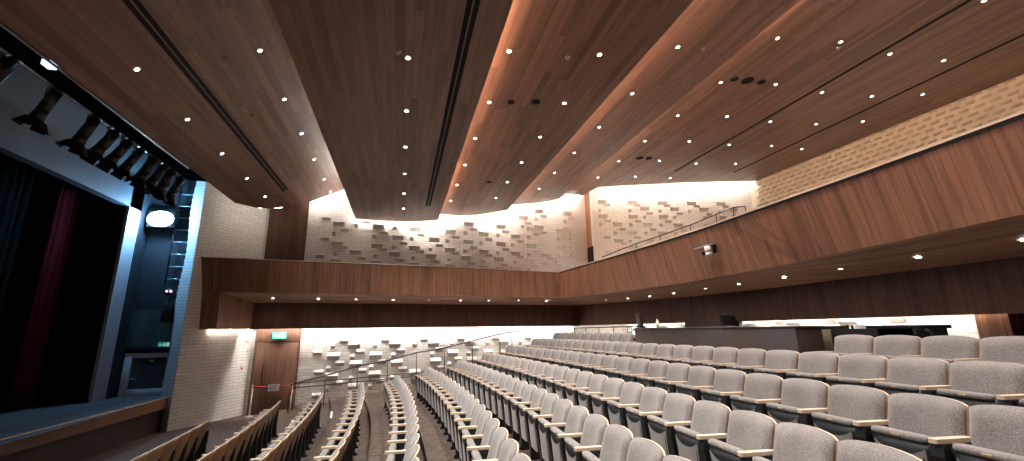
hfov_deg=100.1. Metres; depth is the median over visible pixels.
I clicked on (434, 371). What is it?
seat
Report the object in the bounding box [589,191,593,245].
trim
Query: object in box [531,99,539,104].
ceiling speaker
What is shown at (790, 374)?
cushion
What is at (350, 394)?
seat
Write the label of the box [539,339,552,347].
seat
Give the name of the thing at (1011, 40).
trim
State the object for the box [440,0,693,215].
ceiling
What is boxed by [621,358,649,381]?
seat
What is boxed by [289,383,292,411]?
barrier post
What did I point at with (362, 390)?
seat
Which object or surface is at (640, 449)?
seat
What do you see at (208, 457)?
seat
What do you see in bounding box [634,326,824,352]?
booth
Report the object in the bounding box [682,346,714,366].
seat
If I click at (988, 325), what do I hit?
wall pier
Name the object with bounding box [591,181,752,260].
wall
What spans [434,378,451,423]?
seat
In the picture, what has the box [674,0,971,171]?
trim
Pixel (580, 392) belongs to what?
cushion
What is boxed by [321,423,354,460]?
seat
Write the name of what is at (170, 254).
ladder
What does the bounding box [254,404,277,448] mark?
seat
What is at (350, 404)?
seat
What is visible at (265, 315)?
wall
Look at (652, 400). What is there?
seat
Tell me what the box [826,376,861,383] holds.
cushion
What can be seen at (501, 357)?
seat
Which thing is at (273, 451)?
seat
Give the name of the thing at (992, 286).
wall
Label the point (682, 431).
cushion
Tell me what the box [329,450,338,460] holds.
seat
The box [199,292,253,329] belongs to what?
wall
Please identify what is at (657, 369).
seat
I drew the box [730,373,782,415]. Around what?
seat
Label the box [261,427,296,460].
seat
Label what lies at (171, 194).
spotlight
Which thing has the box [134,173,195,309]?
wall
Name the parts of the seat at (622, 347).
backrest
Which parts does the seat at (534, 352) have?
backrest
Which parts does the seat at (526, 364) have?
backrest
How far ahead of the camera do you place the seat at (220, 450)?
6.84 m
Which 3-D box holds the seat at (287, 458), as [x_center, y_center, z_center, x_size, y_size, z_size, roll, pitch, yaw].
[-3.979,3.883,7.563,0.424,0.908,0.587,3,-14,-15]
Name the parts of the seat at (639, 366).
seat, frame, backrest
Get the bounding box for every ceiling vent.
[122,0,287,190]
[425,0,480,205]
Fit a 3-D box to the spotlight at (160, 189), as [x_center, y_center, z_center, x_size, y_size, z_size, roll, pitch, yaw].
[-8.671,-1.164,10.602,0.514,0.845,0.434,5,-14,-22]
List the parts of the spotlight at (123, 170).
barn door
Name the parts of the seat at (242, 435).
frame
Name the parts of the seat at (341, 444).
backrest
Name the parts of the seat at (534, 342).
backrest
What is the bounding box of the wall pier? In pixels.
[974,313,1023,338]
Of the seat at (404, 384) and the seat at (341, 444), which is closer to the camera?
the seat at (341, 444)
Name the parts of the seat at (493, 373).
frame, backrest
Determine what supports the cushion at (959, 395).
on the seat at (972, 383)
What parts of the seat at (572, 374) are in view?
seat, frame, backrest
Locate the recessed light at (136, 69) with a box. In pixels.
[133,67,140,71]
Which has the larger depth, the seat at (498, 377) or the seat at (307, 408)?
the seat at (307, 408)
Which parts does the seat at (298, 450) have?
frame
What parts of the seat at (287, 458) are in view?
frame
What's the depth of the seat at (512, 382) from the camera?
7.95 m
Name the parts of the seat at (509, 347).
backrest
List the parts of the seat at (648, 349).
backrest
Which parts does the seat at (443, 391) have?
frame, backrest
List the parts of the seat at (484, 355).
backrest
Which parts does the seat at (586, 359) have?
backrest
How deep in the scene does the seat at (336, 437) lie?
6.87 m
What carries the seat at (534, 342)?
on the floor at (374, 423)
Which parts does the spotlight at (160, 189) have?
barn door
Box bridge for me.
[0,21,206,181]
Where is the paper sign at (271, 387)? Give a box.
[268,384,278,390]
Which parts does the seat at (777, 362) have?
backrest, frame, armrest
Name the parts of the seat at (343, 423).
armrest, frame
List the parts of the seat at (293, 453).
frame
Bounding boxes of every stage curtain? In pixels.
[0,152,35,309]
[0,169,94,410]
[5,180,81,412]
[57,198,118,404]
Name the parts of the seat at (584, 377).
seat, armrest, frame, backrest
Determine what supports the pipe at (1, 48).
hanging from the bridge
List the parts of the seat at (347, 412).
frame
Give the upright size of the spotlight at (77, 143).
0.840 m
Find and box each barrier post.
[245,385,253,417]
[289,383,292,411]
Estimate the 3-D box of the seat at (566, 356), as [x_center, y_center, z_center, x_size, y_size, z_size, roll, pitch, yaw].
[1.246,3.368,10.354,0.424,0.908,0.587,3,-14,-16]
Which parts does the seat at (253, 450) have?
frame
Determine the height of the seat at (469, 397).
0.908 m
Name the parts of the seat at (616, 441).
backrest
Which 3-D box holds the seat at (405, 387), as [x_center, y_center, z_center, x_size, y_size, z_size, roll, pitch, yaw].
[-2.600,4.049,9.785,0.424,0.908,0.587,4,-14,-17]
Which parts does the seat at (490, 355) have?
backrest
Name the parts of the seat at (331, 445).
armrest, frame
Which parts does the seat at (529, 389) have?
seat, armrest, frame, backrest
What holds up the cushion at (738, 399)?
on the seat at (760, 389)
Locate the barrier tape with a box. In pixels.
[252,385,292,395]
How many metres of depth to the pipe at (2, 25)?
7.22 m
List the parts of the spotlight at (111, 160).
barn door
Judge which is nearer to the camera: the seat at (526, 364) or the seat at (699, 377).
the seat at (699, 377)
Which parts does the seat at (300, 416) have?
frame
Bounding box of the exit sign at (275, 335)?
[272,332,287,338]
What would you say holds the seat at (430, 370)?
on the floor at (374, 423)
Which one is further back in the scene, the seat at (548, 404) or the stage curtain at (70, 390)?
the stage curtain at (70, 390)
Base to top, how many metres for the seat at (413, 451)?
0.908 m
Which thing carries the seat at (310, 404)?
on the floor at (374, 423)
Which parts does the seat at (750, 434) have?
seat, backrest, armrest, frame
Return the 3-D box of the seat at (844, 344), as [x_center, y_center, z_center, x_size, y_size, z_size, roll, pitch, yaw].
[4.429,1.831,5.618,0.424,0.908,0.621,2,-13,-11]
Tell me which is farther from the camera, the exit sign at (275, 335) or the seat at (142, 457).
the exit sign at (275, 335)
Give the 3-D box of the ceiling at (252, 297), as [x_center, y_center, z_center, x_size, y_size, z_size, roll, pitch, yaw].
[-3.318,2.651,16.356,14.126,0.250,1.611,4,-14,-20]
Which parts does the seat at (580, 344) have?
backrest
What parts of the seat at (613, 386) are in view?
seat, armrest, frame, backrest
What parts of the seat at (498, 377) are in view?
frame, backrest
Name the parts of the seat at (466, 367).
backrest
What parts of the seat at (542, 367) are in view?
backrest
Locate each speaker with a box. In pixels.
[160,301,175,322]
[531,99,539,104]
[741,77,753,83]
[757,80,765,84]
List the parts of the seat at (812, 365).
seat, backrest, frame, armrest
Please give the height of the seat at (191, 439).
0.908 m
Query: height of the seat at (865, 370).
0.908 m
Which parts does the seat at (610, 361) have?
backrest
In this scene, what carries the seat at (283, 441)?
on the floor at (374, 423)
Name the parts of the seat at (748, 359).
frame, backrest, armrest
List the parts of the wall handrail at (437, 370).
rail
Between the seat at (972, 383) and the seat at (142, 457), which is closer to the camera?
the seat at (972, 383)
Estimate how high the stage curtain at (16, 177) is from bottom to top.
6.260 m
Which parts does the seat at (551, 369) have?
frame, backrest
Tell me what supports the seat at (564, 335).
on the floor at (374, 423)
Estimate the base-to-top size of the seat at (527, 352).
0.908 m
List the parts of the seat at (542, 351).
backrest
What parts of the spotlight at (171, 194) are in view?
barn door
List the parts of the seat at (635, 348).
backrest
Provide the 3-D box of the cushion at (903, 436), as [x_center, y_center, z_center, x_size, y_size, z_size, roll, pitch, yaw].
[2.820,1.478,3.120,0.084,0.052,0.395,2,-13,-9]
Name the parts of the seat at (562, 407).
seat, armrest, frame, backrest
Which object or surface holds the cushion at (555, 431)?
on the seat at (577, 415)
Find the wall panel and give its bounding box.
[264,202,309,260]
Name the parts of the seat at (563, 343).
backrest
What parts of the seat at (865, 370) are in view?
seat, backrest, frame, armrest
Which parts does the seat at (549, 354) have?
backrest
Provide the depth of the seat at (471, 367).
11.55 m
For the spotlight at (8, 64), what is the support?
hanging from the pipe at (1, 48)
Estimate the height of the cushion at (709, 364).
0.052 m
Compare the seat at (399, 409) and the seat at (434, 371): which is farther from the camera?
the seat at (434, 371)
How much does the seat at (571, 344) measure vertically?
0.908 m
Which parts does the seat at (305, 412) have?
frame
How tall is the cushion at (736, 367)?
0.052 m
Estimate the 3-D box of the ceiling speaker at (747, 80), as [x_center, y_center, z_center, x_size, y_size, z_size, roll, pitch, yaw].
[6.314,-4.020,11.510,0.319,0.026,0.319,3,-13,-14]
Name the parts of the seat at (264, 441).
frame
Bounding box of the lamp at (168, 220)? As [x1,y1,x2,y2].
[146,208,179,229]
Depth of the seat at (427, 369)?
12.83 m
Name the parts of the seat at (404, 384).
backrest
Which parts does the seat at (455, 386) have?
frame, backrest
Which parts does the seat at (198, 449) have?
frame, panel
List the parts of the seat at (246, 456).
frame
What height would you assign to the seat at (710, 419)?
0.908 m
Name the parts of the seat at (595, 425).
seat, armrest, frame, backrest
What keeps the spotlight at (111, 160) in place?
hanging from the pipe at (1, 48)
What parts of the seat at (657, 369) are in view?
seat, armrest, frame, backrest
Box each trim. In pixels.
[0,397,167,440]
[0,397,168,456]
[201,257,552,271]
[213,258,558,272]
[559,113,1023,272]
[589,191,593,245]
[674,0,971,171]
[734,34,1023,172]
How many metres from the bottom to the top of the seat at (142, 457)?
0.908 m
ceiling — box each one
[0,0,343,208]
[222,292,575,304]
[269,0,512,221]
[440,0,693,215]
[512,0,799,204]
[560,214,1023,304]
[566,0,1023,194]
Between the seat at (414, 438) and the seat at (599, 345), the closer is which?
the seat at (414, 438)
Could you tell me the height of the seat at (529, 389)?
0.908 m
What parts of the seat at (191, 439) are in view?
frame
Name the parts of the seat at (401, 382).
backrest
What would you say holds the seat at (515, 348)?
on the floor at (374, 423)
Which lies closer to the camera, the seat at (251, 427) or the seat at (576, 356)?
the seat at (251, 427)
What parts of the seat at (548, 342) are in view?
backrest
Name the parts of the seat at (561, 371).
frame, backrest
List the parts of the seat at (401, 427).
armrest, frame, backrest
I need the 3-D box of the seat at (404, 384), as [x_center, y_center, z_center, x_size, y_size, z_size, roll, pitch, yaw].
[-2.767,4.168,10.293,0.424,0.908,0.587,4,-14,-18]
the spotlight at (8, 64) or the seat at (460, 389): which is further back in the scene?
the seat at (460, 389)
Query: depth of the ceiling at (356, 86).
7.80 m
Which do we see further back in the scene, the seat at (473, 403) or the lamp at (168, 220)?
the lamp at (168, 220)
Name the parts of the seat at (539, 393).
seat, armrest, frame, backrest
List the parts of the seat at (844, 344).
backrest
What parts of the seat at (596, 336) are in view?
backrest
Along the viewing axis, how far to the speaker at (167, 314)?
13.10 m
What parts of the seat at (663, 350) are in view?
backrest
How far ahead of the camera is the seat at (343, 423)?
7.85 m
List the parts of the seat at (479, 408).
frame, armrest, backrest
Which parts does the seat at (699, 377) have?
seat, backrest, armrest, frame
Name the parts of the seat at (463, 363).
backrest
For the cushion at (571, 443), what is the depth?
4.45 m
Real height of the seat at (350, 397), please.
0.908 m
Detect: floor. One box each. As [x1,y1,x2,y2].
[0,395,164,444]
[81,372,539,460]
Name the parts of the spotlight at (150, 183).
barn door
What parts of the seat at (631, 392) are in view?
seat, armrest, frame, backrest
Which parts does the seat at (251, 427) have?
frame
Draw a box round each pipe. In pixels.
[0,22,188,168]
[0,47,181,175]
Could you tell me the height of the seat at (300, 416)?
0.908 m
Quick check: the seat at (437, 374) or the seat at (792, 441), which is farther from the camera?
the seat at (437, 374)
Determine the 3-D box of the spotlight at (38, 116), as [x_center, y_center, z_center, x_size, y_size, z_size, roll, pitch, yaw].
[-7.742,-2.007,7.015,0.494,0.837,0.422,3,-13,-14]
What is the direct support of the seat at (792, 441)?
on the floor at (374, 423)
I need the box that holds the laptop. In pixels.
[719,315,749,326]
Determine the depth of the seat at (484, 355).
13.90 m
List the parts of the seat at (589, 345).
backrest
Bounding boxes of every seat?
[130,452,148,460]
[145,443,165,460]
[158,436,179,460]
[169,430,191,460]
[178,424,201,460]
[185,419,210,460]
[200,449,215,460]
[201,433,239,460]
[212,440,228,460]
[214,427,248,460]
[225,421,256,460]
[234,416,262,460]
[242,412,268,458]
[248,408,272,454]
[250,434,288,460]
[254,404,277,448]
[258,453,268,460]
[259,401,280,442]
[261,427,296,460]
[266,443,279,460]
[270,421,302,460]
[278,415,307,460]
[285,411,311,460]
[290,406,315,457]
[295,402,317,450]
[299,399,320,443]
[302,396,321,438]
[304,393,323,433]
[313,431,350,460]
[316,440,345,460]
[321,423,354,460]
[327,417,357,460]
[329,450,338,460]
[332,411,359,460]
[336,406,361,460]
[339,402,362,455]
[341,398,363,448]
[343,395,364,441]
[345,392,364,435]
[346,389,364,430]
[347,382,363,417]
[347,384,363,421]
[347,386,364,425]
[382,375,398,410]
[385,377,400,414]
[385,424,418,460]
[386,379,402,418]
[386,433,419,460]
[387,381,404,422]
[387,417,417,449]
[388,383,406,427]
[389,386,407,420]
[389,410,416,439]
[390,389,409,411]
[390,392,411,411]
[390,396,412,417]
[390,400,414,423]
[390,405,415,431]
[406,444,419,460]
[415,367,430,400]
[420,369,433,403]
[422,370,436,407]
[425,372,440,410]
[428,374,443,414]
[431,376,447,418]
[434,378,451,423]
[437,380,455,428]
[440,383,459,434]
[443,386,463,441]
[446,360,461,379]
[447,390,468,449]
[450,394,473,458]
[452,361,466,382]
[454,399,479,460]
[456,362,471,385]
[458,404,485,460]
[461,364,475,389]
[462,410,491,460]
[465,365,480,398]
[466,418,499,460]
[469,367,486,403]
[471,427,507,460]
[473,352,488,364]
[474,368,491,403]
[479,370,497,410]
[480,353,493,366]
[485,354,499,367]
[485,372,504,418]
[490,355,505,370]
[490,375,511,426]
[496,356,511,372]
[497,378,518,433]
[498,345,513,354]
[498,438,518,460]
[501,357,517,374]
[503,381,527,440]
[506,346,519,355]
[507,358,524,377]
[510,384,536,449]
[512,346,525,356]
[512,453,530,460]
[514,359,532,380]
[518,347,532,357]
[519,388,546,459]
[521,361,540,384]
[523,338,538,346]
[524,347,539,359]
[528,362,548,387]
[528,393,558,460]
[531,348,546,360]
[532,338,545,347]
[536,364,558,389]
[538,349,554,362]
[538,399,572,460]
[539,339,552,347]
[545,366,568,393]
[546,339,560,348]
[546,349,563,364]
[550,405,588,460]
[553,332,560,339]
[553,339,568,349]
[554,350,572,366]
[555,368,579,398]
[560,332,568,339]
[561,340,576,350]
[563,351,582,368]
[565,414,608,460]
[566,371,592,405]
[567,332,576,339]
[569,340,585,351]
[572,352,593,371]
[575,332,584,340]
[578,340,595,352]
[578,374,607,413]
[582,424,632,460]
[583,332,592,340]
[583,354,605,374]
[587,333,602,340]
[587,341,605,353]
[591,378,624,423]
[594,355,618,375]
[596,333,611,341]
[597,341,617,355]
[606,333,622,341]
[607,357,633,378]
[607,382,643,427]
[608,342,629,356]
[618,333,633,342]
[620,342,642,358]
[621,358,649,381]
[625,387,667,439]
[626,437,665,460]
[633,343,657,358]
[637,360,668,387]
[647,393,695,455]
[648,344,674,361]
[655,363,690,393]
[662,455,690,460]
[664,345,692,363]
[674,400,730,460]
[676,366,715,400]
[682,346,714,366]
[700,369,746,410]
[702,347,737,369]
[708,410,776,460]
[726,348,766,373]
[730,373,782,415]
[752,422,838,460]
[754,350,799,379]
[766,378,828,426]
[786,352,838,383]
[811,385,888,442]
[814,334,873,355]
[826,354,887,387]
[837,440,921,460]
[871,393,971,460]
[874,335,921,358]
[874,357,950,395]
[921,335,980,362]
[936,361,1023,406]
[951,404,1023,460]
[975,336,1023,364]
[1017,398,1023,406]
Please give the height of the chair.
1.171 m
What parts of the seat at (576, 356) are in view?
backrest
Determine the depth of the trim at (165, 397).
9.16 m
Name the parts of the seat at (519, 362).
backrest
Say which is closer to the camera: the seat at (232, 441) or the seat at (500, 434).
the seat at (500, 434)
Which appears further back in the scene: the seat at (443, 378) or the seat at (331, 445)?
the seat at (443, 378)
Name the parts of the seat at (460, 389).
frame, backrest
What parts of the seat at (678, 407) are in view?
seat, armrest, backrest, frame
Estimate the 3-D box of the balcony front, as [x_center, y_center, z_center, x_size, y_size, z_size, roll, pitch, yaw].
[4.701,0.296,9.211,1.100,1.159,18.600,3,-13,-14]
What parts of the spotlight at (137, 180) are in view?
barn door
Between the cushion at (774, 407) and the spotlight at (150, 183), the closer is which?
the cushion at (774, 407)
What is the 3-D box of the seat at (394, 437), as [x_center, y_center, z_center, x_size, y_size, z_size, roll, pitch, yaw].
[-1.582,3.206,6.184,0.424,0.908,0.587,3,-13,-13]
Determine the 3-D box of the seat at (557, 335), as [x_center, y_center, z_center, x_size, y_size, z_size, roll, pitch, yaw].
[1.525,4.109,15.344,0.424,0.908,0.621,4,-14,-21]
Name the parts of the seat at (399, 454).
armrest, frame, backrest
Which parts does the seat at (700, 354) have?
backrest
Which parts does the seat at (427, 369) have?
panel, frame, backrest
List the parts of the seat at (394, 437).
frame, armrest, backrest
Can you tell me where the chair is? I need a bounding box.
[627,313,644,340]
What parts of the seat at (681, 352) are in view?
backrest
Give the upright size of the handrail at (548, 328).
2.706 m
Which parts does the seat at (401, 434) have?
frame, armrest, backrest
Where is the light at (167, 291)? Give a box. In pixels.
[164,289,176,294]
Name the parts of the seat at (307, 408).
frame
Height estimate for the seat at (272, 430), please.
0.908 m
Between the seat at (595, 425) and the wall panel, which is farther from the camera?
the wall panel
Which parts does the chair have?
backrest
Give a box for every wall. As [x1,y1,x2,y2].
[0,51,147,397]
[0,107,157,402]
[0,409,162,460]
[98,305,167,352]
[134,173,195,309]
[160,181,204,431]
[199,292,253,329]
[201,258,559,297]
[243,190,622,414]
[251,303,578,328]
[578,256,1023,324]
[584,192,591,247]
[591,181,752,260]
[622,315,979,341]
[749,74,1023,208]
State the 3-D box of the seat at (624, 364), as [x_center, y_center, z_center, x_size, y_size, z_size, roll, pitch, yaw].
[1.969,2.765,7.780,0.424,0.908,0.587,3,-13,-14]
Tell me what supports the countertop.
on the booth
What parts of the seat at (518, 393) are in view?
armrest, frame, backrest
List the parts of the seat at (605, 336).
backrest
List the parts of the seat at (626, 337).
backrest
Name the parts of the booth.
panel, panel, panel, panel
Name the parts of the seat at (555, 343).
backrest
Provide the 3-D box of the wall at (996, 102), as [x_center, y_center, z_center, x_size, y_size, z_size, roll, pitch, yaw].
[14.518,-1.974,12.332,0.243,6.600,18.654,3,-14,-16]
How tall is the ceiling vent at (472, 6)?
0.013 m
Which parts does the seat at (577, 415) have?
seat, frame, armrest, backrest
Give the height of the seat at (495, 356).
0.908 m
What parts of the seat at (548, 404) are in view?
seat, frame, armrest, backrest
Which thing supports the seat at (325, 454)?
on the floor at (374, 423)
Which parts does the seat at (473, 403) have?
frame, armrest, backrest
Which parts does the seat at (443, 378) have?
frame, backrest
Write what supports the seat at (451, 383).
on the floor at (374, 423)
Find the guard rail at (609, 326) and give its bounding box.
[574,326,630,332]
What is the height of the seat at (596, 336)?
0.908 m
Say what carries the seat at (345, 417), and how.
on the floor at (374, 423)
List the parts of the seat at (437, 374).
frame, backrest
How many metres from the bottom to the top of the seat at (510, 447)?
0.908 m
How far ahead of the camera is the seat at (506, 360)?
11.79 m
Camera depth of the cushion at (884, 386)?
4.04 m
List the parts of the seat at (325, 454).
armrest, backrest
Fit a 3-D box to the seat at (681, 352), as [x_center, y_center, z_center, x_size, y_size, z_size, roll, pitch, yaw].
[2.988,2.511,7.660,0.424,0.908,0.587,3,-13,-13]
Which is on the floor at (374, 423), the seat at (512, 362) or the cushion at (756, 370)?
the seat at (512, 362)
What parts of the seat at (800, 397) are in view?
seat, backrest, armrest, frame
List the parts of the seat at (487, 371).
frame, backrest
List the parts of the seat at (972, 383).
seat, backrest, frame, armrest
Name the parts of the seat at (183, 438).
frame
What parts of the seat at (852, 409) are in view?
seat, backrest, armrest, frame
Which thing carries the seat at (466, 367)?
on the floor at (374, 423)
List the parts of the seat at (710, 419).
seat, backrest, armrest, frame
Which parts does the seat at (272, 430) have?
frame, panel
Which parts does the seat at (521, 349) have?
backrest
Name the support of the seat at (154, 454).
on the floor at (374, 423)
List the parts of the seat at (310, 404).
frame, panel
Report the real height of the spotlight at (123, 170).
0.840 m
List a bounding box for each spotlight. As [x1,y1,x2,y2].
[0,52,19,83]
[11,85,62,135]
[55,113,100,156]
[79,126,119,167]
[95,136,132,174]
[110,145,144,181]
[123,154,157,189]
[137,161,167,195]
[148,168,175,200]
[157,174,184,206]
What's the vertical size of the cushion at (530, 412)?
0.052 m
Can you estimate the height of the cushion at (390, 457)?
0.052 m
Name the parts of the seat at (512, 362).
backrest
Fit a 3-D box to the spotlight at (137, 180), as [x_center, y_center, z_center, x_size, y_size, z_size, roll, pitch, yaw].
[-8.452,-1.356,9.783,0.522,0.845,0.434,9,-16,-36]
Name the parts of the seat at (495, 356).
backrest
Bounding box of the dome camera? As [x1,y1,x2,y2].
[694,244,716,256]
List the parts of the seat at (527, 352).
backrest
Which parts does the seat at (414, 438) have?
backrest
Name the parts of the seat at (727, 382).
seat, backrest, armrest, frame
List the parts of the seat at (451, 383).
frame, backrest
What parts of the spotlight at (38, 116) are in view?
barn door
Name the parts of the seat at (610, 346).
backrest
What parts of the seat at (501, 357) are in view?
backrest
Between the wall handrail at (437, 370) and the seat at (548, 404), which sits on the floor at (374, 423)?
the seat at (548, 404)
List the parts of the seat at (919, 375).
seat, backrest, frame, armrest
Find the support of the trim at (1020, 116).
attached to the balcony front
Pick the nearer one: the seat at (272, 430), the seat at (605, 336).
the seat at (272, 430)
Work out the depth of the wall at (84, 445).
9.88 m
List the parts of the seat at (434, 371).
frame, backrest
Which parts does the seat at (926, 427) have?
seat, backrest, armrest, frame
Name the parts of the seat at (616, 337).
backrest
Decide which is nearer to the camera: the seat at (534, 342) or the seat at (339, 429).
the seat at (339, 429)
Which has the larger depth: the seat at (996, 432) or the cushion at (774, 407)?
the cushion at (774, 407)
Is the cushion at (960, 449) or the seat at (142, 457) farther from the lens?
the seat at (142, 457)
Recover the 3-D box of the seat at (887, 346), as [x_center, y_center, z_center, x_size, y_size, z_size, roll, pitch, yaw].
[4.536,1.705,5.077,0.424,0.908,0.587,2,-13,-11]
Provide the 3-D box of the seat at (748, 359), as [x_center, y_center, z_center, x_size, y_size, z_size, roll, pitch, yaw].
[3.350,2.147,6.098,0.424,0.908,0.587,2,-13,-12]
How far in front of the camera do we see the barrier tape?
14.62 m
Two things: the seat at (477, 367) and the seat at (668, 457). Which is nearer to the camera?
the seat at (668, 457)
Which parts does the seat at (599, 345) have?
backrest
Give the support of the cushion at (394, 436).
on the seat at (394, 437)
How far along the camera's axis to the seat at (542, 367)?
9.25 m
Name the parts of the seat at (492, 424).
armrest, frame, backrest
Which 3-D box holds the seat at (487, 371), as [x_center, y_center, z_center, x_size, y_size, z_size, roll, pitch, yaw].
[-0.688,3.735,10.107,0.424,0.908,0.587,3,-14,-17]
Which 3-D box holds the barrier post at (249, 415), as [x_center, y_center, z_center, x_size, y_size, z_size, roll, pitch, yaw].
[-8.727,5.705,14.349,0.257,1.000,0.257,3,-13,-14]
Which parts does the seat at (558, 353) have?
backrest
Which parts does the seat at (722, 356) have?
backrest, armrest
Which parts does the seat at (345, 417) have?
frame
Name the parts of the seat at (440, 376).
frame, backrest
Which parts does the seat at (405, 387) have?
backrest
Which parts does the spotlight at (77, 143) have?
barn door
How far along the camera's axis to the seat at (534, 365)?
9.75 m
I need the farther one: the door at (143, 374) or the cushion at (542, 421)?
the door at (143, 374)
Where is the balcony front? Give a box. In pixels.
[559,118,1023,296]
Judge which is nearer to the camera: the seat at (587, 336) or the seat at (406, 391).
the seat at (406, 391)
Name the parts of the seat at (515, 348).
backrest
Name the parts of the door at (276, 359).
frame, frame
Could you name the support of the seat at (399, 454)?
on the floor at (374, 423)
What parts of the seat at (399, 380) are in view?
backrest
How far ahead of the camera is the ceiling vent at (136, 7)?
7.87 m
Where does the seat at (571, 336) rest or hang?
on the floor at (374, 423)
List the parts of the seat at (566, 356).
backrest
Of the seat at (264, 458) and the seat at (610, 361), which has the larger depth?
the seat at (610, 361)
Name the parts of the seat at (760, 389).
seat, backrest, armrest, frame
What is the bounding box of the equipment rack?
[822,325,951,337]
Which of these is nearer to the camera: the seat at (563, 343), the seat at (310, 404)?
the seat at (310, 404)
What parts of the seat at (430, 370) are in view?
frame, backrest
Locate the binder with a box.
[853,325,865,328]
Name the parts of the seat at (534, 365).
backrest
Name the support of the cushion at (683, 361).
on the seat at (700, 354)
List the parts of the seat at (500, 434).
armrest, backrest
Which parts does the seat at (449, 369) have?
backrest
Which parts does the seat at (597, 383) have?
seat, armrest, frame, backrest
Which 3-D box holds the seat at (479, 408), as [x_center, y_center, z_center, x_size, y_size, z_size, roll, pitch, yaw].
[-0.601,3.020,6.200,0.424,0.908,0.587,2,-13,-13]
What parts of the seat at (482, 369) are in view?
frame, backrest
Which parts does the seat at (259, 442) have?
frame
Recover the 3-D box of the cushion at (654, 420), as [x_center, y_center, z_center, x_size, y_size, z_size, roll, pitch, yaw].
[1.579,2.043,4.615,0.084,0.052,0.395,2,-13,-11]
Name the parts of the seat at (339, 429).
armrest, frame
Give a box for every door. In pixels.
[117,310,173,396]
[246,329,301,414]
[587,246,593,262]
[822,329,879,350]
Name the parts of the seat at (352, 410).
frame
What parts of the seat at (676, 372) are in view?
seat, backrest, armrest, frame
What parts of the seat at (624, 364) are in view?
seat, backrest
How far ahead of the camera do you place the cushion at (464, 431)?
5.70 m
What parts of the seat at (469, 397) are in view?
armrest, frame, backrest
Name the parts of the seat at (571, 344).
backrest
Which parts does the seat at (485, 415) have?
armrest, frame, backrest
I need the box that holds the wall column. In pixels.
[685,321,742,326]
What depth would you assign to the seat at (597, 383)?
6.64 m
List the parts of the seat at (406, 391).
backrest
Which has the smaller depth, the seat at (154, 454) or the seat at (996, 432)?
the seat at (996, 432)
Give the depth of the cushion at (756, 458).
3.17 m
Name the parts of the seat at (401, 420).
armrest, frame, backrest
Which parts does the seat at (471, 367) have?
backrest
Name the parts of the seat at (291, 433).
frame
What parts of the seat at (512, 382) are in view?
frame, backrest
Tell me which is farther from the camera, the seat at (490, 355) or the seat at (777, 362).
the seat at (490, 355)
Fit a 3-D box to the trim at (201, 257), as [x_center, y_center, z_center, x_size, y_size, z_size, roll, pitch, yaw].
[-3.922,1.298,15.810,12.667,0.032,0.336,4,-14,-21]
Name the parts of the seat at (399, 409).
backrest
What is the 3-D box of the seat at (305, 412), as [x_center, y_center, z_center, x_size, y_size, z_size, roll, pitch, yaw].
[-4.783,4.481,10.113,0.424,0.908,0.587,4,-14,-18]
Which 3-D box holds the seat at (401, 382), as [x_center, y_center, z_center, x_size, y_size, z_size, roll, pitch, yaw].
[-2.939,4.287,10.800,0.424,0.908,0.587,4,-14,-18]
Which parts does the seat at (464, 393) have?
armrest, frame, backrest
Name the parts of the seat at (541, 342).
backrest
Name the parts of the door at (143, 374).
frame, frame, pane, pane, frame, frame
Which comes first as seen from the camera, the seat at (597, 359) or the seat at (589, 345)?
the seat at (597, 359)
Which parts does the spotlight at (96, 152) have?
barn door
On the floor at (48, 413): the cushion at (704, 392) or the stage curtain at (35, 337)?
the stage curtain at (35, 337)
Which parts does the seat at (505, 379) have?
frame, backrest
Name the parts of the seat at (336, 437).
armrest, frame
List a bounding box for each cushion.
[256,451,267,457]
[319,449,328,455]
[326,440,334,445]
[387,454,393,460]
[389,443,395,450]
[391,434,396,439]
[462,429,469,435]
[466,438,475,446]
[471,450,481,459]
[528,410,537,416]
[538,418,549,424]
[550,426,564,435]
[565,437,581,448]
[578,389,588,395]
[582,451,600,460]
[591,394,604,400]
[607,400,620,407]
[621,372,631,376]
[625,407,642,415]
[637,375,650,380]
[647,415,669,425]
[655,379,670,384]
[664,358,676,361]
[674,425,700,438]
[676,383,692,389]
[682,360,696,363]
[700,388,721,395]
[702,362,719,366]
[708,439,743,455]
[726,365,745,369]
[730,395,757,403]
[752,456,770,460]
[754,368,777,373]
[766,402,799,413]
[786,371,814,377]
[812,412,854,425]
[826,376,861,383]
[871,425,928,443]
[875,381,919,390]
[877,355,896,358]
[933,358,953,362]
[937,389,995,400]
[952,443,1023,460]
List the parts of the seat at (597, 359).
backrest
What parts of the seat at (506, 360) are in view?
backrest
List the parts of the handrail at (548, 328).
post, post, rail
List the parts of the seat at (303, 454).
frame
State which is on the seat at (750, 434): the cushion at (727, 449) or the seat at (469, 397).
the cushion at (727, 449)
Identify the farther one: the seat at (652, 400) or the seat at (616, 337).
the seat at (616, 337)
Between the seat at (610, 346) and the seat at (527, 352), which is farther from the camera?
the seat at (527, 352)
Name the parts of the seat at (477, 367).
frame, backrest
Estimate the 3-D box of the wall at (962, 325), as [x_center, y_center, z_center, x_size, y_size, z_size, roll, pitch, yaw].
[7.005,3.189,14.135,0.384,2.500,13.536,3,-13,-14]
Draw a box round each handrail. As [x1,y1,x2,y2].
[286,328,557,412]
[293,370,439,387]
[602,206,745,257]
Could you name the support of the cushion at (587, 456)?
on the seat at (616, 441)
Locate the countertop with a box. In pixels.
[634,326,824,328]
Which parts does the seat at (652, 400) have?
seat, armrest, frame, backrest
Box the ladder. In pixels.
[164,184,190,285]
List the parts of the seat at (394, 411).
armrest, backrest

